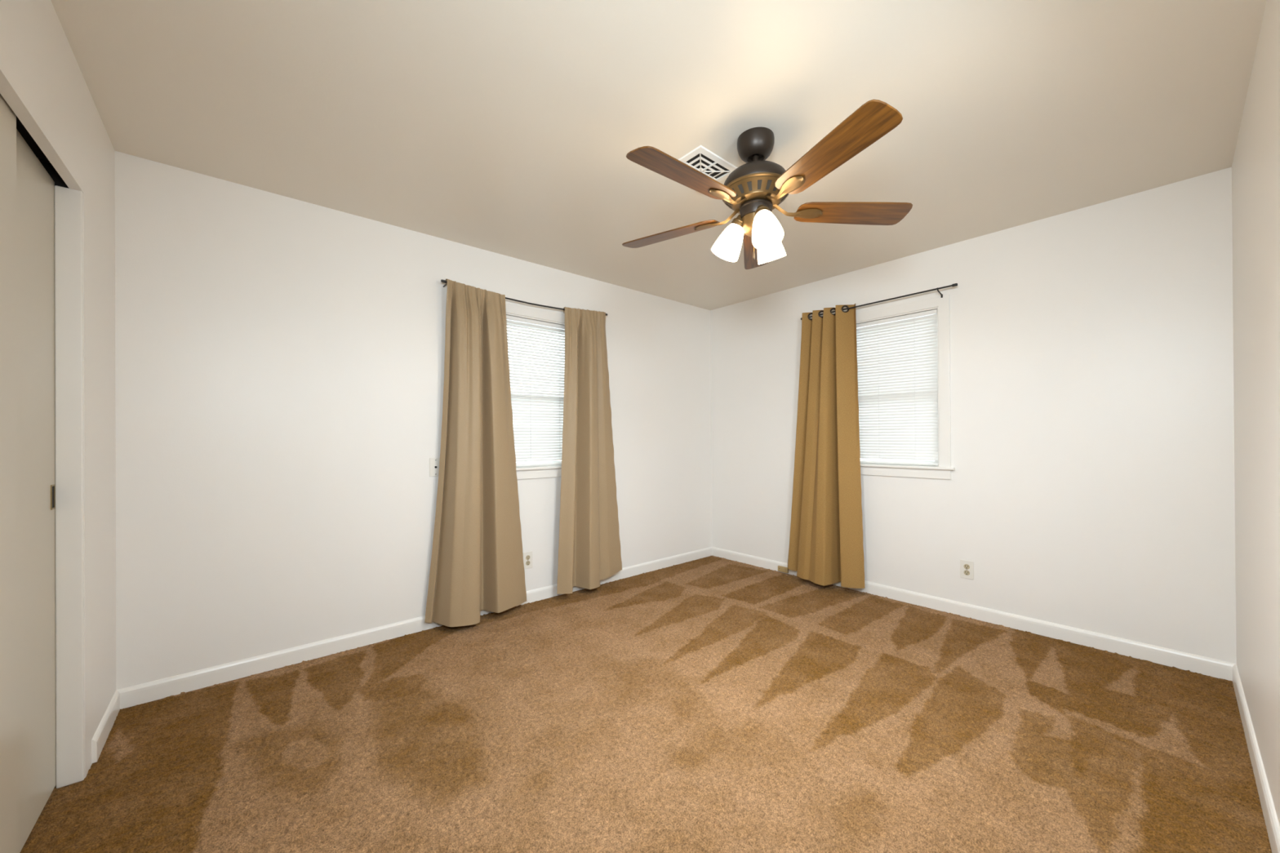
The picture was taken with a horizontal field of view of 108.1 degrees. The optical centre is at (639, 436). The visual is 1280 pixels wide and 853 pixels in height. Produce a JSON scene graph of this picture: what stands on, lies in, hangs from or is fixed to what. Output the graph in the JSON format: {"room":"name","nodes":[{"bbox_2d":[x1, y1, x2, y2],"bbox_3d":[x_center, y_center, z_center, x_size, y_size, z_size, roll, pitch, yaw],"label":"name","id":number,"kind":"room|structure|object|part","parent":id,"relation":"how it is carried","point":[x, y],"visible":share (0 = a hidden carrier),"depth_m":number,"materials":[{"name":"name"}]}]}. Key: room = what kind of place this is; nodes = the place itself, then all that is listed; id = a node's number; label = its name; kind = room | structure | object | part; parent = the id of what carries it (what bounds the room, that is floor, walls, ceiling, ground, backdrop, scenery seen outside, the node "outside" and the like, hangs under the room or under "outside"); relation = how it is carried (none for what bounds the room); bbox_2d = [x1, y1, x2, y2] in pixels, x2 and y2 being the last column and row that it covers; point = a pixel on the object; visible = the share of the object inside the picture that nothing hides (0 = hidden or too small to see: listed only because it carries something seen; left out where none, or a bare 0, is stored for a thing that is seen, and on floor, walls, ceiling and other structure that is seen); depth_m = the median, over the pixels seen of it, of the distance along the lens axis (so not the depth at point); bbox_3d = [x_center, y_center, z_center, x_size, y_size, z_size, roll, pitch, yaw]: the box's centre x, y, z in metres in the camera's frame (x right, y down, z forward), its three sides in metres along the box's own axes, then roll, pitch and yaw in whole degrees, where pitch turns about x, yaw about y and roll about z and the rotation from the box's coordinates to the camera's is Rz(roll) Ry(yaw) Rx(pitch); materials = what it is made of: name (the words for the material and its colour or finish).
{"room":"empty bedroom","nodes":[
{"label":"empty bedroom","id":0,"kind":"room"},
{"bbox_2d":[83,77,115,778],"bbox_3d":[-1.521,-0.041,0.566,0.750,2.640,3.212,0,0,-41],"label":"wall","id":1,"kind":"structure","parent":0,"point":[99,152],"depth_m":1.78,"materials":[{"name":"white paint"}]},
{"bbox_2d":[0,93,17,852],"bbox_3d":[-1.197,0.148,0.695,0.020,2.035,1.380,0,0,-41],"label":"door","id":2,"kind":"structure","parent":1,"relation":"in","point":[8,340],"depth_m":1.17,"materials":[{"name":"beige paint"}]},
{"bbox_2d":[16,128,55,852],"bbox_3d":[-1.538,0.151,1.050,0.022,2.035,1.345,0,0,-41],"label":"door","id":3,"kind":"structure","parent":1,"relation":"in","point":[35,188],"depth_m":1.41,"materials":[{"name":"beige paint"}]},
{"bbox_3d":[-1.949,0.200,1.539,0.003,0.082,0.038,0,0,-41],"label":"finger pull","id":4,"kind":"part","parent":3,"relation":"part of","materials":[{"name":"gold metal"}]},
{"bbox_2d":[0,0,84,788],"bbox_3d":[-1.342,-0.041,0.884,0.062,2.440,1.875,0,0,-41],"label":"door frame","id":5,"kind":"structure","parent":1,"relation":"attached to","point":[68,202],"depth_m":1.57,"materials":[{"name":"white paint"}]},
{"bbox_2d":[16,115,69,188],"bbox_3d":[-1.376,-0.898,0.862,0.078,0.084,1.874,0,0,-41],"label":"door track","id":6,"kind":"object","parent":1,"relation":"attached to","point":[58,180],"visible":0.25,"depth_m":1.52,"materials":[{"name":"black metal"}]},
{"bbox_2d":[91,689,119,763],"bbox_3d":[-2.131,1.144,1.857,0.012,0.085,0.448,0,0,-41],"label":"baseboard","id":7,"kind":"structure","parent":1,"relation":"attached to","point":[100,738],"depth_m":1.80,"materials":[{"name":"white paint"}]},
{"bbox_2d":[37,151,711,689],"bbox_3d":[-1.066,-0.036,3.178,4.860,2.640,0.140,0,0,-41],"label":"wall","id":8,"kind":"structure","parent":0,"point":[279,359],"depth_m":2.46,"materials":[{"name":"white paint"}]},
{"bbox_2d":[116,546,711,709],"bbox_3d":[-0.778,1.140,3.317,3.970,0.085,0.012,0,0,-41],"label":"baseboard","id":9,"kind":"structure","parent":8,"relation":"attached to","point":[136,695],"depth_m":2.45,"materials":[{"name":"white paint"}]},
{"bbox_2d":[429,457,439,476],"bbox_3d":[-1.274,0.189,2.895,0.072,0.116,0.012,0,0,-41],"label":"wall plate","id":10,"kind":"object","parent":8,"relation":"attached to","point":[433,462],"visible":0.84,"depth_m":2.89,"materials":[{"name":"white plastic"}]},
{"bbox_2d":[440,279,607,315],"bbox_3d":[-0.763,-0.957,3.305,1.280,0.050,0.074,0,0,-41],"label":"curtain rod","id":11,"kind":"object","parent":8,"relation":"attached to","point":[442,280],"visible":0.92,"depth_m":3.25,"materials":[{"name":"black metal"}]},
{"bbox_2d":[424,278,526,626],"bbox_3d":[-1.008,0.080,2.962,0.646,2.126,0.192,0,0,-41],"label":"curtain","id":12,"kind":"object","parent":11,"relation":"hanging from","point":[477,565],"visible":1,"depth_m":2.90,"materials":[{"name":"beige fabric"}]},
{"bbox_2d":[556,306,622,594],"bbox_3d":[-0.364,0.070,3.538,0.616,2.124,0.142,0,0,-39],"label":"curtain","id":13,"kind":"object","parent":11,"relation":"hanging from","point":[589,553],"visible":1,"depth_m":3.50,"materials":[{"name":"beige fabric"}]},
{"bbox_2d":[523,551,532,568],"bbox_3d":[-0.799,0.879,3.304,0.074,0.117,0.008,0,0,-41],"label":"wall outlet","id":14,"kind":"object","parent":8,"relation":"attached to","point":[527,557],"visible":0.97,"depth_m":3.30,"materials":[{"name":"white plastic"}]},
{"bbox_2d":[505,302,564,479],"bbox_3d":[-0.814,-0.313,3.376,0.968,1.224,0.174,0,0,-41],"label":"window","id":15,"kind":"structure","parent":8,"relation":"in","point":[542,471],"depth_m":3.36,"materials":[{"name":"white paint"}]},
{"bbox_3d":[-0.775,-0.352,3.330,0.924,1.146,0.014,0,0,-41],"label":"casing","id":16,"kind":"part","parent":15,"relation":"part of","materials":[{"name":"white paint"}]},
{"bbox_2d":[506,315,564,466],"bbox_3d":[-0.795,-0.319,3.353,0.764,1.059,0.041,0,0,-41],"label":"window blind","id":17,"kind":"object","parent":15,"relation":"attached to","point":[535,441],"visible":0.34,"depth_m":3.39,"materials":[{"name":"white plastic"}]},
{"bbox_3d":[-0.798,-0.317,3.357,0.002,1.028,0.029,0,0,-41],"label":"ladder cord","id":18,"kind":"part","parent":17,"relation":"part of","materials":[{"name":"white fabric"}]},
{"bbox_3d":[-0.794,0.204,3.355,0.764,0.014,0.026,0,0,-41],"label":"rail","id":19,"kind":"part","parent":17,"relation":"part of","materials":[{"name":"white plastic"}]},
{"bbox_3d":[-0.615,-0.318,3.515,0.002,1.028,0.029,0,0,-41],"label":"ladder cord","id":20,"kind":"part","parent":17,"relation":"part of","materials":[{"name":"white fabric"}]},
{"bbox_3d":[-0.847,-0.561,3.413,0.776,0.583,0.028,0,0,-41],"label":"sash","id":21,"kind":"part","parent":15,"relation":"part of","materials":[{"name":"white paint"}]},
{"bbox_3d":[-0.769,0.226,3.326,0.968,0.018,0.046,0,0,-41],"label":"sill","id":22,"kind":"part","parent":15,"relation":"part of","materials":[{"name":"white paint"}]},
{"bbox_3d":[-0.825,-0.045,3.389,0.776,0.535,0.028,0,0,-41],"label":"sash","id":23,"kind":"part","parent":15,"relation":"part of","materials":[{"name":"white paint"}]},
{"bbox_2d":[20,555,1271,852],"bbox_3d":[0.001,1.174,1.875,4.708,0.020,3.241,0,0,-41],"label":"floor","id":24,"kind":"structure","parent":0,"point":[711,704],"depth_m":1.77,"materials":[{"name":"brown carpet"}]},
{"bbox_2d":[50,0,1266,310],"bbox_3d":[0.025,-1.316,1.915,4.860,0.100,3.492,0,0,-41],"label":"ceiling","id":25,"kind":"structure","parent":0,"point":[506,127],"depth_m":1.77,"materials":[{"name":"beige paint"}]},
{"bbox_2d":[678,145,737,182],"bbox_3d":[0.288,-1.257,2.200,0.282,0.020,0.250,0,0,-41],"label":"ceiling vent","id":26,"kind":"object","parent":25,"relation":"in","point":[700,158],"visible":0.52,"depth_m":2.14,"materials":[{"name":"white metal"}]},
{"bbox_2d":[622,99,912,269],"bbox_3d":[0.454,-1.015,1.940,1.259,0.506,1.313,0,0,-41],"label":"ceiling fan","id":27,"kind":"object","parent":25,"relation":"hanging from","point":[757,187],"visible":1,"depth_m":1.87,"materials":[{"name":"brown wood"}]},
{"bbox_3d":[0.140,-0.958,2.197,0.488,0.006,0.140,0,12,33],"label":"blade","id":28,"kind":"part","parent":27,"relation":"part of","materials":[{"name":"brown wood"}]},
{"bbox_3d":[0.169,-0.959,1.706,0.488,0.006,0.140,0,12,-39],"label":"blade","id":29,"kind":"part","parent":27,"relation":"part of","materials":[{"name":"brown wood"}]},
{"bbox_3d":[0.372,-0.838,2.001,0.125,0.154,0.133,0,0,-41],"label":"lamp shade","id":30,"kind":"part","parent":27,"relation":"part of","materials":[{"name":"white glass"}]},
{"bbox_3d":[0.599,-0.960,2.377,0.140,0.006,0.488,-13,-3,14],"label":"blade","id":31,"kind":"part","parent":27,"relation":"part of","materials":[{"name":"brown wood"}]},
{"bbox_3d":[0.502,-0.860,1.866,0.058,0.100,0.066,0,0,-41],"label":"bulb","id":32,"kind":"part","parent":27,"relation":"part of","materials":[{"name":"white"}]},
{"bbox_3d":[0.503,-0.839,1.846,0.126,0.154,0.132,0,0,-41],"label":"lamp shade","id":33,"kind":"part","parent":27,"relation":"part of","materials":[{"name":"white glass"}]},
{"bbox_3d":[0.578,-0.839,2.058,0.138,0.154,0.123,0,0,-41],"label":"lamp shade","id":34,"kind":"part","parent":27,"relation":"part of","materials":[{"name":"white glass"}]},
{"bbox_3d":[0.646,-0.962,1.581,0.140,0.006,0.488,13,-5,-21],"label":"blade","id":35,"kind":"part","parent":27,"relation":"part of","materials":[{"name":"brown wood"}]},
{"bbox_3d":[0.911,-0.963,1.996,0.488,0.006,0.140,0,-12,-3],"label":"blade","id":36,"kind":"part","parent":27,"relation":"part of","materials":[{"name":"brown wood"}]},
{"bbox_2d":[710,167,1235,663],"bbox_3d":[1.861,-0.052,3.404,0.140,2.640,3.352,0,0,-41],"label":"wall","id":37,"kind":"structure","parent":0,"point":[1091,486],"depth_m":2.65,"materials":[{"name":"white paint"}]},
{"bbox_2d":[800,283,957,319],"bbox_3d":[1.696,-0.953,3.397,0.094,0.054,1.091,0,0,-41],"label":"curtain rod","id":38,"kind":"object","parent":37,"relation":"attached to","point":[954,284],"visible":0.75,"depth_m":3.19,"materials":[{"name":"black metal"}]},
{"bbox_2d":[787,303,864,588],"bbox_3d":[1.403,0.062,3.611,0.196,2.123,0.632,0,0,-41],"label":"curtain","id":39,"kind":"object","parent":38,"relation":"hanging from","point":[826,548],"visible":1,"depth_m":3.55,"materials":[{"name":"beige fabric"}]},
{"bbox_2d":[855,294,955,479],"bbox_3d":[1.794,-0.328,3.455,0.174,1.224,0.968,0,0,-41],"label":"window","id":40,"kind":"structure","parent":37,"relation":"in","point":[942,471],"depth_m":3.12,"materials":[{"name":"white paint"}]},
{"bbox_2d":[856,309,938,465],"bbox_3d":[1.771,-0.333,3.436,0.041,1.059,0.764,0,0,-41],"label":"window blind","id":41,"kind":"object","parent":40,"relation":"attached to","point":[897,373],"visible":0.65,"depth_m":3.34,"materials":[{"name":"white plastic"}]},
{"bbox_3d":[1.775,-0.332,3.439,0.029,1.028,0.002,0,0,-41],"label":"ladder cord","id":42,"kind":"part","parent":41,"relation":"part of","materials":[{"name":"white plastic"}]},
{"bbox_3d":[1.777,0.189,3.437,0.026,0.014,0.764,0,0,-41],"label":"rail","id":43,"kind":"part","parent":41,"relation":"part of","materials":[{"name":"white plastic"}]},
{"bbox_3d":[1.933,-0.333,3.256,0.029,1.028,0.002,0,0,-41],"label":"ladder cord","id":44,"kind":"part","parent":41,"relation":"part of","materials":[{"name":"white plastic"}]},
{"bbox_3d":[1.809,-0.059,3.466,0.028,0.535,0.776,0,0,-41],"label":"sash","id":45,"kind":"part","parent":40,"relation":"part of","materials":[{"name":"white paint"}]},
{"bbox_3d":[1.748,0.211,3.412,0.046,0.018,0.968,0,0,-41],"label":"sill","id":46,"kind":"part","parent":40,"relation":"part of","materials":[{"name":"white paint"}]},
{"bbox_3d":[1.829,-0.576,3.487,0.028,0.583,0.776,0,0,-41],"label":"sash","id":47,"kind":"part","parent":40,"relation":"part of","materials":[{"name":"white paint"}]},
{"bbox_2d":[960,560,973,579],"bbox_3d":[2.115,0.859,3.002,0.008,0.117,0.074,0,0,-41],"label":"wall outlet","id":48,"kind":"object","parent":37,"relation":"attached to","point":[966,567],"visible":1,"depth_m":3.00,"materials":[{"name":"white plastic"}]},
{"bbox_2d":[964,569,969,575],"bbox_3d":[2.114,0.879,3.001,0.005,0.033,0.033,0,0,-41],"label":"receptacle","id":49,"kind":"object","parent":48,"relation":"attached to","point":[966,572],"depth_m":3.00,"materials":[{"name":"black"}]},
{"bbox_2d":[964,564,969,568],"bbox_3d":[2.114,0.840,3.001,0.005,0.033,0.033,0,0,-41],"label":"receptacle","id":50,"kind":"object","parent":48,"relation":"attached to","point":[966,566],"depth_m":3.00,"materials":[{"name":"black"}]},
{"bbox_2d":[711,546,1235,680],"bbox_3d":[1.765,1.126,3.404,0.012,0.085,3.212,0,0,-41],"label":"baseboard","id":51,"kind":"structure","parent":37,"relation":"attached to","point":[1217,668],"depth_m":2.71,"materials":[{"name":"white paint"}]},
{"bbox_2d":[777,565,788,573],"bbox_3d":[1.231,1.140,3.992,0.024,0.046,0.096,0,0,-41],"label":"phone jack","id":52,"kind":"object","parent":51,"relation":"attached to","point":[783,569],"visible":0.96,"depth_m":3.98,"materials":[{"name":"beige plastic"}]},
{"bbox_2d":[1231,0,1279,826],"bbox_3d":[1.077,-0.056,0.599,4.720,2.640,0.140,0,0,-41],"label":"wall","id":53,"kind":"structure","parent":0,"point":[1255,166],"depth_m":1.53,"materials":[{"name":"white paint"}]},
{"bbox_2d":[1232,663,1279,852],"bbox_3d":[1.317,1.121,0.899,3.970,0.085,0.012,0,0,-41],"label":"baseboard","id":54,"kind":"structure","parent":53,"relation":"attached to","point":[1272,824],"depth_m":1.53,"materials":[{"name":"white paint"}]}
]}

